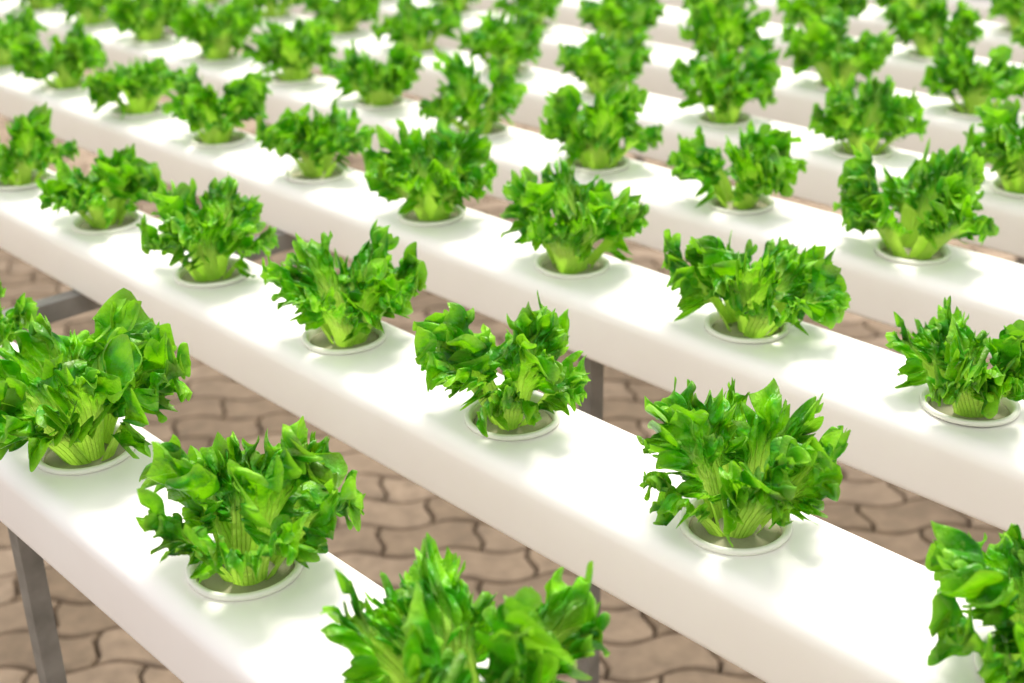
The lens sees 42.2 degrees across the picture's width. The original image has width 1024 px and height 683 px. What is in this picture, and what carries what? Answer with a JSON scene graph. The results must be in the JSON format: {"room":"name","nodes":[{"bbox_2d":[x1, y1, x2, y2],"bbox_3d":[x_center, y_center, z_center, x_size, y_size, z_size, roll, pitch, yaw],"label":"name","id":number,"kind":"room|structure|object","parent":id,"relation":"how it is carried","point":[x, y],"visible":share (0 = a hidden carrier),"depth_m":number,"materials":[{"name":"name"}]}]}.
{"room":"greenhouse","nodes":[
{"label":"greenhouse","id":0,"kind":"room"},
{"bbox_2d":[9,4,969,682],"bbox_3d":[0.128,-0.710,4.341,12.000,0.001,12.000,-22,32,-38],"label":"floor","id":1,"kind":"structure","parent":0,"point":[872,531],"depth_m":2.00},
{"bbox_2d":[0,38,1023,682],"bbox_3d":[0.100,-0.246,3.312,6.155,0.015,6.159,-22,32,-38],"label":"paving stones","id":2,"kind":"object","parent":1,"relation":"on","point":[402,520],"visible":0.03,"depth_m":2.12,"materials":[{"name":"stone"}]},
{"bbox_2d":[7,527,66,682],"bbox_3d":[-0.388,0.382,1.170,0.090,0.648,0.060,-22,32,-38],"label":"support leg","id":3,"kind":"object","parent":2,"relation":"on","point":[30,567],"visible":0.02,"depth_m":1.09,"materials":[{"name":"metal"}]},
{"bbox_2d":[41,30,644,161],"bbox_3d":[-0.531,-0.348,2.764,2.508,0.648,0.018,-22,32,-38],"label":"support rail","id":4,"kind":"object","parent":2,"relation":"on","point":[637,158],"visible":0.02,"depth_m":2.55,"materials":[{"name":"metal"}]},
{"bbox_2d":[0,342,488,682],"bbox_3d":[-0.846,-0.135,1.463,0.108,0.061,4.206,-22,32,-38],"label":"channel","id":5,"kind":"object","parent":4,"relation":"on","point":[81,520],"visible":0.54,"depth_m":0.79,"materials":[{"name":"white plastic"}]},
{"bbox_2d":[0,281,38,347],"bbox_3d":[-0.430,-0.018,1.045,0.127,0.084,0.127,0,25,2],"label":"plant","id":6,"kind":"object","parent":5,"relation":"on","point":[16,318],"visible":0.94,"depth_m":1.03,"materials":[{"name":"green plant"}]},
{"bbox_2d":[37,424,134,475],"bbox_3d":[-0.296,0.089,0.928,0.070,0.038,0.070,-23,32,-38],"label":"cup","id":7,"kind":"object","parent":5,"relation":"on","point":[121,462],"depth_m":0.90,"materials":[{"name":"white plastic"}]},
{"bbox_2d":[0,288,191,471],"bbox_3d":[-0.299,0.034,0.899,0.149,0.110,0.145,-15,28,-27],"label":"plant","id":8,"kind":"object","parent":5,"relation":"on","point":[67,395],"visible":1,"depth_m":0.89,"materials":[{"name":"green plant"}]},
{"bbox_2d":[185,539,303,601],"bbox_3d":[-0.158,0.148,0.796,0.070,0.038,0.070,-23,32,-38],"label":"cup","id":9,"kind":"object","parent":5,"relation":"on","point":[287,584],"depth_m":0.77,"materials":[{"name":"white plastic"}]},
{"bbox_2d":[135,416,365,586],"bbox_3d":[-0.153,0.096,0.769,0.124,0.100,0.125,-16,29,-29],"label":"plant","id":10,"kind":"object","parent":5,"relation":"on","point":[282,502],"visible":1,"depth_m":0.76,"materials":[{"name":"green plant"}]},
{"bbox_2d":[319,532,610,682],"bbox_3d":[-0.031,0.154,0.638,0.142,0.098,0.142,8,26,18],"label":"plant","id":11,"kind":"object","parent":5,"relation":"on","point":[428,629],"visible":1,"depth_m":0.66,"materials":[{"name":"green plant"}]},
{"bbox_2d":[0,169,1010,682],"bbox_3d":[-0.688,-0.214,1.629,0.108,0.061,4.206,-22,32,-38],"label":"channel","id":12,"kind":"object","parent":4,"relation":"on","point":[800,601],"visible":0.73,"depth_m":0.90,"materials":[{"name":"white plastic"}]},
{"bbox_2d":[0,170,51,190],"bbox_3d":[-0.550,-0.165,1.492,0.070,0.038,0.070,-22,31,-38],"label":"cup","id":13,"kind":"object","parent":12,"relation":"on","point":[48,174],"depth_m":1.46,"materials":[{"name":"white plastic"}]},
{"bbox_2d":[0,101,78,185],"bbox_3d":[-0.542,-0.221,1.465,0.117,0.104,0.118,-14,28,-26],"label":"plant","id":14,"kind":"object","parent":12,"relation":"on","point":[31,146],"visible":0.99,"depth_m":1.45,"materials":[{"name":"green plant"}]},
{"bbox_2d":[36,142,166,228],"bbox_3d":[-0.408,-0.150,1.337,0.122,0.079,0.122,-3,25,-3],"label":"plant","id":15,"kind":"object","parent":12,"relation":"on","point":[104,194],"visible":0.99,"depth_m":1.33,"materials":[{"name":"green plant"}]},
{"bbox_2d":[71,211,140,234],"bbox_3d":[-0.412,-0.107,1.360,0.070,0.038,0.070,-23,33,-38],"label":"cup","id":16,"kind":"object","parent":12,"relation":"on","point":[79,226],"depth_m":1.34,"materials":[{"name":"white plastic"}]},
{"bbox_2d":[136,171,278,281],"bbox_3d":[-0.279,-0.097,1.204,0.122,0.090,0.124,-12,27,-23],"label":"plant","id":17,"kind":"object","parent":12,"relation":"on","point":[226,223],"visible":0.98,"depth_m":1.19,"materials":[{"name":"green plant"}]},
{"bbox_2d":[174,257,250,287],"bbox_3d":[-0.274,-0.048,1.227,0.070,0.038,0.070,-23,32,-38],"label":"cup","id":18,"kind":"object","parent":12,"relation":"on","point":[182,278],"depth_m":1.20,"materials":[{"name":"white plastic"}]},
{"bbox_2d":[260,219,427,346],"bbox_3d":[-0.129,-0.040,1.072,0.127,0.091,0.123,-21,32,-37],"label":"plant","id":19,"kind":"object","parent":12,"relation":"on","point":[346,306],"visible":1,"depth_m":1.06,"materials":[{"name":"green plant"}]},
{"bbox_2d":[302,324,386,354],"bbox_3d":[-0.137,0.010,1.094,0.070,0.038,0.070,-23,32,-38],"label":"cup","id":20,"kind":"object","parent":12,"relation":"on","point":[314,342],"depth_m":1.07,"materials":[{"name":"white plastic"}]},
{"bbox_2d":[412,290,590,436],"bbox_3d":[-0.009,0.019,0.940,0.121,0.091,0.128,-6,25,-10],"label":"plant","id":21,"kind":"object","parent":12,"relation":"on","point":[462,359],"visible":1,"depth_m":0.93,"materials":[{"name":"green plant"}]},
{"bbox_2d":[464,394,560,440],"bbox_3d":[0.001,0.069,0.962,0.070,0.038,0.070,-23,32,-38],"label":"cup","id":22,"kind":"object","parent":12,"relation":"on","point":[548,428],"depth_m":0.94,"materials":[{"name":"white plastic"}]},
{"bbox_2d":[679,498,792,555],"bbox_3d":[0.139,0.127,0.829,0.070,0.038,0.070,-23,32,-38],"label":"cup","id":23,"kind":"object","parent":12,"relation":"on","point":[694,540],"depth_m":0.81,"materials":[{"name":"white plastic"}]},
{"bbox_2d":[636,377,850,546],"bbox_3d":[0.140,0.076,0.810,0.124,0.091,0.122,8,26,19],"label":"plant","id":24,"kind":"object","parent":12,"relation":"on","point":[787,470],"visible":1,"depth_m":0.80,"materials":[{"name":"green plant"}]},
{"bbox_2d":[925,521,1023,682],"bbox_3d":[0.271,0.136,0.674,0.121,0.089,0.124,6,26,14],"label":"plant","id":25,"kind":"object","parent":12,"relation":"on","point":[991,582],"visible":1,"depth_m":0.67,"materials":[{"name":"green plant"}]},
{"bbox_2d":[974,633,994,681],"bbox_3d":[0.276,0.186,0.696,0.070,0.038,0.070,-22,33,-39],"label":"cup","id":26,"kind":"object","parent":12,"relation":"on","point":[978,662],"depth_m":0.69,"materials":[{"name":"white plastic"}]},
{"bbox_2d":[0,66,1023,538],"bbox_3d":[-0.495,-0.281,1.768,0.108,0.061,4.206,-22,32,-38],"label":"channel","id":27,"kind":"object","parent":4,"relation":"on","point":[622,315],"visible":0.69,"depth_m":1.15,"materials":[{"name":"white plastic"}]},
{"bbox_2d":[0,4,47,66],"bbox_3d":[-0.770,-0.458,2.002,0.139,0.096,0.125,-11,27,-21],"label":"plant","id":28,"kind":"object","parent":27,"relation":"on","point":[27,23],"visible":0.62,"depth_m":2.01,"materials":[{"name":"green plant"}]},
{"bbox_2d":[7,16,108,88],"bbox_3d":[-0.628,-0.400,1.868,0.124,0.098,0.131,11,27,25],"label":"plant","id":29,"kind":"object","parent":27,"relation":"on","point":[69,60],"visible":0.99,"depth_m":1.85,"materials":[{"name":"green plant"}]},
{"bbox_2d":[41,78,87,91],"bbox_3d":[-0.633,-0.349,1.897,0.070,0.038,0.070,-23,33,-38],"label":"cup","id":30,"kind":"object","parent":27,"relation":"on","point":[45,87],"depth_m":1.87,"materials":[{"name":"white plastic"}]},
{"bbox_2d":[80,54,184,118],"bbox_3d":[-0.495,-0.338,1.740,0.135,0.088,0.121,-6,25,-10],"label":"plant","id":31,"kind":"object","parent":27,"relation":"on","point":[143,85],"visible":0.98,"depth_m":1.72,"materials":[{"name":"green plant"}]},
{"bbox_2d":[110,103,162,117],"bbox_3d":[-0.495,-0.291,1.764,0.070,0.038,0.070,-22,32,-39],"label":"cup","id":32,"kind":"object","parent":27,"relation":"on","point":[157,112],"depth_m":1.74,"materials":[{"name":"white plastic"}]},
{"bbox_2d":[161,63,271,144],"bbox_3d":[-0.355,-0.288,1.614,0.125,0.098,0.131,-20,31,-35],"label":"plant","id":33,"kind":"object","parent":27,"relation":"on","point":[243,99],"visible":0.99,"depth_m":1.59,"materials":[{"name":"green plant"}]},
{"bbox_2d":[190,130,247,147],"bbox_3d":[-0.357,-0.232,1.631,0.070,0.038,0.070,-22,33,-38],"label":"cup","id":34,"kind":"object","parent":27,"relation":"on","point":[239,139],"depth_m":1.61,"materials":[{"name":"white plastic"}]},
{"bbox_2d":[255,98,375,177],"bbox_3d":[-0.224,-0.226,1.484,0.127,0.089,0.127,-10,26,-19],"label":"plant","id":35,"kind":"object","parent":27,"relation":"on","point":[316,142],"visible":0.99,"depth_m":1.46,"materials":[{"name":"green plant"}]},
{"bbox_2d":[285,164,346,183],"bbox_3d":[-0.220,-0.174,1.498,0.070,0.038,0.070,-22,32,-39],"label":"cup","id":36,"kind":"object","parent":27,"relation":"on","point":[293,174],"depth_m":1.48,"materials":[{"name":"white plastic"}]},
{"bbox_2d":[362,116,497,220],"bbox_3d":[-0.081,-0.168,1.338,0.132,0.102,0.136,-20,31,-35],"label":"plant","id":37,"kind":"object","parent":27,"relation":"on","point":[433,173],"visible":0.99,"depth_m":1.33,"materials":[{"name":"green plant"}]},
{"bbox_2d":[398,204,464,226],"bbox_3d":[-0.082,-0.115,1.366,0.070,0.038,0.070,-23,32,-38],"label":"cup","id":38,"kind":"object","parent":27,"relation":"on","point":[456,218],"depth_m":1.34,"materials":[{"name":"white plastic"}]},
{"bbox_2d":[535,250,609,278],"bbox_3d":[0.056,-0.057,1.233,0.070,0.038,0.070,-23,33,-38],"label":"cup","id":39,"kind":"object","parent":27,"relation":"on","point":[544,269],"depth_m":1.21,"materials":[{"name":"white plastic"}]},
{"bbox_2d":[500,155,649,273],"bbox_3d":[0.051,-0.108,1.207,0.131,0.097,0.129,21,33,39],"label":"plant","id":40,"kind":"object","parent":27,"relation":"on","point":[585,214],"visible":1,"depth_m":1.19,"materials":[{"name":"green plant"}]},
{"bbox_2d":[704,311,789,343],"bbox_3d":[0.194,0.002,1.100,0.070,0.038,0.070,-22,32,-38],"label":"cup","id":41,"kind":"object","parent":27,"relation":"on","point":[715,330],"depth_m":1.08,"materials":[{"name":"white plastic"}]},
{"bbox_2d":[661,229,850,337],"bbox_3d":[0.199,-0.049,1.076,0.134,0.096,0.148,-14,28,-26],"label":"plant","id":42,"kind":"object","parent":27,"relation":"on","point":[784,285],"visible":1,"depth_m":1.06,"materials":[{"name":"green plant"}]},
{"bbox_2d":[885,295,1023,418],"bbox_3d":[0.322,0.016,0.944,0.122,0.082,0.121,13,28,29],"label":"plant","id":43,"kind":"object","parent":27,"relation":"on","point":[946,355],"visible":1,"depth_m":0.93,"materials":[{"name":"green plant"}]},
{"bbox_2d":[920,387,1020,426],"bbox_3d":[0.331,0.060,0.967,0.070,0.038,0.070,-21,30,-39],"label":"cup","id":44,"kind":"object","parent":27,"relation":"on","point":[1008,414],"depth_m":0.94,"materials":[{"name":"white plastic"}]},
{"bbox_2d":[0,0,1023,357],"bbox_3d":[-0.313,-0.353,1.917,0.108,0.061,4.206,-22,32,-38],"label":"channel","id":45,"kind":"object","parent":4,"relation":"on","point":[880,284],"visible":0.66,"depth_m":1.37,"materials":[{"name":"white plastic"}]},
{"bbox_2d":[19,0,52,9],"bbox_3d":[-0.861,-0.651,2.424,0.134,0.097,0.134,6,26,16],"label":"plant","id":46,"kind":"object","parent":45,"relation":"on","point":[35,4],"visible":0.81,"depth_m":2.42,"materials":[{"name":"green plant"}]},
{"bbox_2d":[21,4,59,12],"bbox_3d":[-0.864,-0.597,2.444,0.070,0.038,0.070,-23,34,-38],"label":"cup","id":47,"kind":"object","parent":45,"relation":"on","point":[56,8],"depth_m":2.41,"materials":[{"name":"white plastic"}]},
{"bbox_2d":[48,0,113,24],"bbox_3d":[-0.722,-0.596,2.272,0.136,0.121,0.136,-4,25,-6],"label":"plant","id":48,"kind":"object","parent":45,"relation":"on","point":[92,9],"visible":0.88,"depth_m":2.25,"materials":[{"name":"green plant"}]},
{"bbox_2d":[72,18,112,27],"bbox_3d":[-0.727,-0.538,2.311,0.070,0.038,0.070,-23,33,-38],"label":"cup","id":49,"kind":"object","parent":45,"relation":"on","point":[108,23],"depth_m":2.28,"materials":[{"name":"white plastic"}]},
{"bbox_2d":[104,0,189,41],"bbox_3d":[-0.586,-0.529,2.151,0.133,0.095,0.136,3,26,9],"label":"plant","id":50,"kind":"object","parent":45,"relation":"on","point":[147,20],"visible":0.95,"depth_m":2.12,"materials":[{"name":"green plant"}]},
{"bbox_2d":[130,33,172,43],"bbox_3d":[-0.589,-0.480,2.179,0.070,0.038,0.070,-23,34,-38],"label":"cup","id":51,"kind":"object","parent":45,"relation":"on","point":[166,38],"depth_m":2.16,"materials":[{"name":"white plastic"}]},
{"bbox_2d":[169,0,262,59],"bbox_3d":[-0.452,-0.478,2.021,0.138,0.106,0.134,9,27,21],"label":"plant","id":52,"kind":"object","parent":45,"relation":"on","point":[215,36],"visible":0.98,"depth_m":1.99,"materials":[{"name":"green plant"}]},
{"bbox_2d":[195,51,240,62],"bbox_3d":[-0.451,-0.421,2.046,0.070,0.038,0.070,-22,32,-39],"label":"cup","id":53,"kind":"object","parent":45,"relation":"on","point":[199,58],"depth_m":2.02,"materials":[{"name":"white plastic"}]},
{"bbox_2d":[239,15,338,81],"bbox_3d":[-0.309,-0.416,1.893,0.138,0.097,0.139,-19,30,-35],"label":"plant","id":54,"kind":"object","parent":45,"relation":"on","point":[295,52],"visible":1,"depth_m":1.87,"materials":[{"name":"green plant"}]},
{"bbox_2d":[271,72,317,84],"bbox_3d":[-0.313,-0.363,1.913,0.070,0.038,0.070,-23,32,-38],"label":"cup","id":55,"kind":"object","parent":45,"relation":"on","point":[312,79],"depth_m":1.89,"materials":[{"name":"white plastic"}]},
{"bbox_2d":[321,38,424,106],"bbox_3d":[-0.183,-0.350,1.750,0.138,0.092,0.137,-3,25,-4],"label":"plant","id":56,"kind":"object","parent":45,"relation":"on","point":[378,84],"visible":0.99,"depth_m":1.74,"materials":[{"name":"green plant"}]},
{"bbox_2d":[354,97,405,109],"bbox_3d":[-0.176,-0.304,1.780,0.070,0.038,0.070,-21,32,-39],"label":"cup","id":57,"kind":"object","parent":45,"relation":"on","point":[399,103],"depth_m":1.75,"materials":[{"name":"white plastic"}]},
{"bbox_2d":[418,42,527,134],"bbox_3d":[-0.051,-0.305,1.626,0.129,0.110,0.130,-9,26,-17],"label":"plant","id":58,"kind":"object","parent":45,"relation":"on","point":[463,97],"visible":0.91,"depth_m":1.62,"materials":[{"name":"green plant"}]},
{"bbox_2d":[453,122,508,137],"bbox_3d":[-0.038,-0.245,1.647,0.070,0.038,0.070,-22,31,-38],"label":"cup","id":59,"kind":"object","parent":45,"relation":"on","point":[499,130],"depth_m":1.64,"materials":[{"name":"white plastic"}]},
{"bbox_2d":[538,79,662,169],"bbox_3d":[0.100,-0.247,1.480,0.138,0.122,0.138,1,25,5],"label":"plant","id":60,"kind":"object","parent":45,"relation":"on","point":[593,134],"visible":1,"depth_m":1.47,"materials":[{"name":"green plant"}]},
{"bbox_2d":[571,156,629,173],"bbox_3d":[0.100,-0.187,1.515,0.070,0.038,0.070,-23,32,-38],"label":"cup","id":61,"kind":"object","parent":45,"relation":"on","point":[623,166],"depth_m":1.49,"materials":[{"name":"white plastic"}]},
{"bbox_2d":[666,119,807,209],"bbox_3d":[0.229,-0.174,1.353,0.137,0.092,0.136,-10,26,-18],"label":"plant","id":62,"kind":"object","parent":45,"relation":"on","point":[763,164],"visible":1,"depth_m":1.34,"materials":[{"name":"green plant"}]},
{"bbox_2d":[707,194,774,214],"bbox_3d":[0.238,-0.129,1.382,0.070,0.038,0.070,-23,32,-38],"label":"cup","id":63,"kind":"object","parent":45,"relation":"on","point":[765,205],"depth_m":1.36,"materials":[{"name":"white plastic"}]},
{"bbox_2d":[875,239,951,264],"bbox_3d":[0.375,-0.070,1.250,0.070,0.038,0.070,-22,33,-38],"label":"cup","id":64,"kind":"object","parent":45,"relation":"on","point":[883,256],"depth_m":1.23,"materials":[{"name":"white plastic"}]},
{"bbox_2d":[833,137,998,259],"bbox_3d":[0.377,-0.129,1.230,0.151,0.106,0.147,15,28,31],"label":"plant","id":65,"kind":"object","parent":45,"relation":"on","point":[936,199],"visible":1,"depth_m":1.22,"materials":[{"name":"green plant"}]},
{"bbox_2d":[102,0,1023,257],"bbox_3d":[-0.145,-0.430,2.080,0.108,0.061,4.206,-22,32,-38],"label":"channel","id":66,"kind":"object","parent":4,"relation":"on","point":[825,158],"visible":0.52,"depth_m":1.66,"materials":[{"name":"white plastic"}]},
{"bbox_2d":[192,0,229,5],"bbox_3d":[-0.559,-0.616,2.474,0.070,0.038,0.070,-23,32,-38],"label":"cup","id":67,"kind":"object","parent":66,"relation":"on","point":[194,2],"depth_m":2.45,"materials":[{"name":"white plastic"}]},
{"bbox_2d":[262,11,291,19],"bbox_3d":[-0.421,-0.557,2.341,0.070,0.038,0.070,-23,32,-38],"label":"cup","id":68,"kind":"object","parent":66,"relation":"on","point":[287,15],"depth_m":2.32,"materials":[{"name":"white plastic"}]},
{"bbox_2d":[255,0,300,17],"bbox_3d":[-0.411,-0.615,2.317,0.122,0.106,0.122,8,26,19],"label":"plant","id":69,"kind":"object","parent":66,"relation":"on","point":[271,6],"visible":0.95,"depth_m":2.31,"materials":[{"name":"green plant"}]},
{"bbox_2d":[300,0,379,33],"bbox_3d":[-0.276,-0.562,2.190,0.129,0.114,0.130,-20,31,-35],"label":"plant","id":70,"kind":"object","parent":66,"relation":"on","point":[346,14],"visible":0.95,"depth_m":2.17,"materials":[{"name":"green plant"}]},
{"bbox_2d":[331,27,361,35],"bbox_3d":[-0.283,-0.499,2.208,0.070,0.038,0.070,-22,32,-38],"label":"cup","id":71,"kind":"object","parent":66,"relation":"on","point":[357,31],"depth_m":2.18,"materials":[{"name":"white plastic"}]},
{"bbox_2d":[370,0,462,51],"bbox_3d":[-0.147,-0.490,2.056,0.138,0.089,0.134,17,31,35],"label":"plant","id":72,"kind":"object","parent":66,"relation":"on","point":[413,24],"visible":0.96,"depth_m":2.04,"materials":[{"name":"green plant"}]},
{"bbox_2d":[420,44,440,53],"bbox_3d":[-0.145,-0.440,2.076,0.070,0.038,0.070,-23,32,-38],"label":"cup","id":73,"kind":"object","parent":66,"relation":"on","point":[438,47],"depth_m":2.05,"materials":[{"name":"white plastic"}]},
{"bbox_2d":[457,7,546,75],"bbox_3d":[-0.014,-0.428,1.914,0.125,0.090,0.127,3,25,9],"label":"plant","id":74,"kind":"object","parent":66,"relation":"on","point":[520,38],"visible":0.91,"depth_m":1.90,"materials":[{"name":"green plant"}]},
{"bbox_2d":[483,63,529,74],"bbox_3d":[-0.008,-0.382,1.943,0.070,0.038,0.070,-22,31,-38],"label":"cup","id":75,"kind":"object","parent":66,"relation":"on","point":[523,69],"depth_m":1.93,"materials":[{"name":"white plastic"}]},
{"bbox_2d":[554,25,652,95],"bbox_3d":[0.124,-0.372,1.789,0.124,0.088,0.126,12,28,27],"label":"plant","id":76,"kind":"object","parent":66,"relation":"on","point":[606,62],"visible":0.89,"depth_m":1.77,"materials":[{"name":"green plant"}]},
{"bbox_2d":[582,87,627,98],"bbox_3d":[0.130,-0.323,1.810,0.070,0.038,0.070,-22,33,-38],"label":"cup","id":77,"kind":"object","parent":66,"relation":"on","point":[586,94],"depth_m":1.79,"materials":[{"name":"white plastic"}]},
{"bbox_2d":[697,110,752,127],"bbox_3d":[0.268,-0.265,1.678,0.070,0.038,0.070,-24,33,-38],"label":"cup","id":78,"kind":"object","parent":66,"relation":"on","point":[703,120],"depth_m":1.66,"materials":[{"name":"white plastic"}]},
{"bbox_2d":[670,37,781,123],"bbox_3d":[0.264,-0.318,1.650,0.137,0.102,0.141,3,25,8],"label":"plant","id":79,"kind":"object","parent":66,"relation":"on","point":[721,84],"visible":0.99,"depth_m":1.63,"materials":[{"name":"green plant"}]},
{"bbox_2d":[831,141,892,159],"bbox_3d":[0.406,-0.206,1.545,0.070,0.038,0.070,-23,33,-38],"label":"cup","id":80,"kind":"object","parent":66,"relation":"on","point":[838,152],"depth_m":1.53,"materials":[{"name":"white plastic"}]},
{"bbox_2d":[808,72,929,154],"bbox_3d":[0.406,-0.260,1.528,0.128,0.093,0.122,-5,25,-8],"label":"plant","id":81,"kind":"object","parent":66,"relation":"on","point":[860,120],"visible":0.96,"depth_m":1.51,"materials":[{"name":"green plant"}]},
{"bbox_2d":[963,95,1023,193],"bbox_3d":[0.535,-0.200,1.390,0.134,0.097,0.135,1,25,4],"label":"plant","id":82,"kind":"object","parent":66,"relation":"on","point":[1002,150],"visible":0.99,"depth_m":1.38,"materials":[{"name":"green plant"}]},
{"bbox_2d":[990,178,1023,197],"bbox_3d":[0.543,-0.148,1.412,0.070,0.038,0.070,-22,32,-38],"label":"cup","id":83,"kind":"object","parent":66,"relation":"on","point":[997,190],"depth_m":1.39,"materials":[{"name":"white plastic"}]},
{"bbox_2d":[263,0,1023,168],"bbox_3d":[0.036,-0.502,2.229,0.108,0.061,4.206,-22,32,-38],"label":"channel","id":84,"kind":"object","parent":4,"relation":"on","point":[796,96],"visible":0.29,"depth_m":1.86,"materials":[{"name":"white plastic"}]},
{"bbox_2d":[428,0,479,11],"bbox_3d":[-0.097,-0.624,2.338,0.128,0.097,0.130,-6,25,-11],"label":"plant","id":85,"kind":"object","parent":84,"relation":"on","point":[464,3],"visible":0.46,"depth_m":2.33,"materials":[{"name":"green plant"}]},
{"bbox_2d":[460,6,473,14],"bbox_3d":[-0.102,-0.571,2.358,0.070,0.038,0.070,-23,33,-38],"label":"cup","id":86,"kind":"object","parent":84,"relation":"on","point":[469,10],"depth_m":2.34,"materials":[{"name":"white plastic"}]},
{"bbox_2d":[492,0,563,25],"bbox_3d":[0.036,-0.559,2.201,0.130,0.088,0.116,-17,29,-31],"label":"plant","id":87,"kind":"object","parent":84,"relation":"on","point":[544,8],"visible":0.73,"depth_m":2.18,"materials":[{"name":"green plant"}]},
{"bbox_2d":[542,21,553,29],"bbox_3d":[0.036,-0.512,2.225,0.070,0.038,0.070,-22,33,-38],"label":"cup","id":88,"kind":"object","parent":84,"relation":"on","point":[550,26],"depth_m":2.22,"materials":[{"name":"white plastic"}]},
{"bbox_2d":[576,0,665,40],"bbox_3d":[0.170,-0.504,2.070,0.132,0.092,0.133,16,29,32],"label":"plant","id":89,"kind":"object","parent":84,"relation":"on","point":[619,16],"visible":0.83,"depth_m":2.04,"materials":[{"name":"green plant"}]},
{"bbox_2d":[702,57,744,67],"bbox_3d":[0.311,-0.395,1.960,0.070,0.038,0.070,-22,33,-39],"label":"cup","id":90,"kind":"object","parent":84,"relation":"on","point":[704,59],"depth_m":1.96,"materials":[{"name":"white plastic"}]},
{"bbox_2d":[678,0,774,64],"bbox_3d":[0.313,-0.449,1.918,0.138,0.117,0.139,7,26,17],"label":"plant","id":91,"kind":"object","parent":84,"relation":"on","point":[738,30],"visible":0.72,"depth_m":1.90,"materials":[{"name":"green plant"}]},
{"bbox_2d":[814,79,862,90],"bbox_3d":[0.449,-0.336,1.827,0.070,0.038,0.070,-22,32,-38],"label":"cup","id":92,"kind":"object","parent":84,"relation":"on","point":[818,86],"depth_m":1.82,"materials":[{"name":"white plastic"}]},
{"bbox_2d":[782,4,895,87],"bbox_3d":[0.448,-0.392,1.799,0.148,0.107,0.144,-4,25,-6],"label":"plant","id":93,"kind":"object","parent":84,"relation":"on","point":[824,47],"visible":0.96,"depth_m":1.77,"materials":[{"name":"green plant"}]},
{"bbox_2d":[945,103,996,118],"bbox_3d":[0.587,-0.278,1.694,0.070,0.038,0.070,-23,31,-38],"label":"cup","id":94,"kind":"object","parent":84,"relation":"on","point":[951,111],"depth_m":1.68,"materials":[{"name":"white plastic"}]},
{"bbox_2d":[920,36,1023,114],"bbox_3d":[0.591,-0.331,1.676,0.128,0.094,0.133,-10,26,-19],"label":"plant","id":95,"kind":"object","parent":84,"relation":"on","point":[958,71],"visible":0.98,"depth_m":1.67,"materials":[{"name":"green plant"}]},
{"bbox_2d":[467,0,1023,112],"bbox_3d":[0.210,-0.577,2.386,0.108,0.061,4.206,-22,32,-38],"label":"channel","id":96,"kind":"object","parent":4,"relation":"on","point":[906,68],"visible":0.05,"depth_m":2.12,"materials":[{"name":"white plastic"}]},
{"bbox_2d":[681,0,756,16],"bbox_3d":[0.343,-0.582,2.213,0.128,0.110,0.128,-13,27,-24],"label":"plant","id":97,"kind":"object","parent":96,"relation":"on","point":[718,4],"visible":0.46,"depth_m":2.20,"materials":[{"name":"green plant"}]},
{"bbox_2d":[776,0,867,31],"bbox_3d":[0.488,-0.518,2.086,0.142,0.098,0.141,-1,25,0],"label":"plant","id":98,"kind":"object","parent":96,"relation":"on","point":[799,9],"visible":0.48,"depth_m":2.07,"materials":[{"name":"green plant"}]},
{"bbox_2d":[907,49,947,60],"bbox_3d":[0.623,-0.411,1.983,0.070,0.038,0.070,-21,32,-39],"label":"cup","id":99,"kind":"object","parent":96,"relation":"on","point":[912,54],"depth_m":1.96,"materials":[{"name":"white plastic"}]},
{"bbox_2d":[880,0,984,57],"bbox_3d":[0.616,-0.462,1.955,0.133,0.097,0.140,-13,27,-25],"label":"plant","id":100,"kind":"object","parent":96,"relation":"on","point":[925,28],"visible":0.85,"depth_m":1.94,"materials":[{"name":"green plant"}]},
{"bbox_2d":[1009,19,1023,47],"bbox_3d":[0.763,-0.407,1.824,0.138,0.104,0.139,-14,28,-26],"label":"plant","id":101,"kind":"object","parent":96,"relation":"on","point":[1017,35],"visible":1,"depth_m":1.84,"materials":[{"name":"green plant"}]},
{"bbox_2d":[657,0,1023,63],"bbox_3d":[0.398,-0.646,2.529,0.108,0.061,4.206,-22,32,-38],"label":"channel","id":102,"kind":"object","parent":4,"relation":"on","point":[996,34],"visible":0.21,"depth_m":2.24,"materials":[{"name":"white plastic"}]},
{"bbox_2d":[874,0,947,10],"bbox_3d":[0.670,-0.585,2.230,0.128,0.090,0.127,-8,26,-16],"label":"plant","id":103,"kind":"object","parent":102,"relation":"on","point":[914,4],"visible":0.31,"depth_m":2.23,"materials":[{"name":"green plant"}]},
{"bbox_2d":[997,26,1011,34],"bbox_3d":[0.811,-0.480,2.127,0.070,0.038,0.070,-22,31,-39],"label":"cup","id":104,"kind":"object","parent":102,"relation":"on","point":[1001,30],"depth_m":2.13,"materials":[{"name":"white plastic"}]},
{"bbox_2d":[987,0,1023,31],"bbox_3d":[0.815,-0.534,2.103,0.128,0.100,0.142,15,29,31],"label":"plant","id":105,"kind":"object","parent":102,"relation":"on","point":[1013,10],"visible":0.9,"depth_m":2.08,"materials":[{"name":"green plant"}]},
{"bbox_2d":[868,0,1008,24],"bbox_3d":[0.568,-0.723,2.690,0.108,0.061,4.206,-22,32,-38],"label":"channel","id":106,"kind":"object","parent":4,"relation":"on","point":[983,6],"visible":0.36,"depth_m":2.36,"materials":[{"name":"white plastic"}]},
{"bbox_2d":[2,230,1023,330],"bbox_3d":[0.227,-0.026,2.034,2.508,0.648,0.018,-22,32,-38],"label":"support rail","id":107,"kind":"object","parent":2,"relation":"on","point":[64,305],"visible":0.02,"depth_m":1.33,"materials":[{"name":"metal"}]},
{"bbox_2d":[567,350,603,682],"bbox_3d":[0.079,0.282,1.369,0.090,0.648,0.060,-22,32,-38],"label":"support leg","id":108,"kind":"object","parent":2,"relation":"on","point":[593,405],"visible":0.04,"depth_m":1.26,"materials":[{"name":"metal"}]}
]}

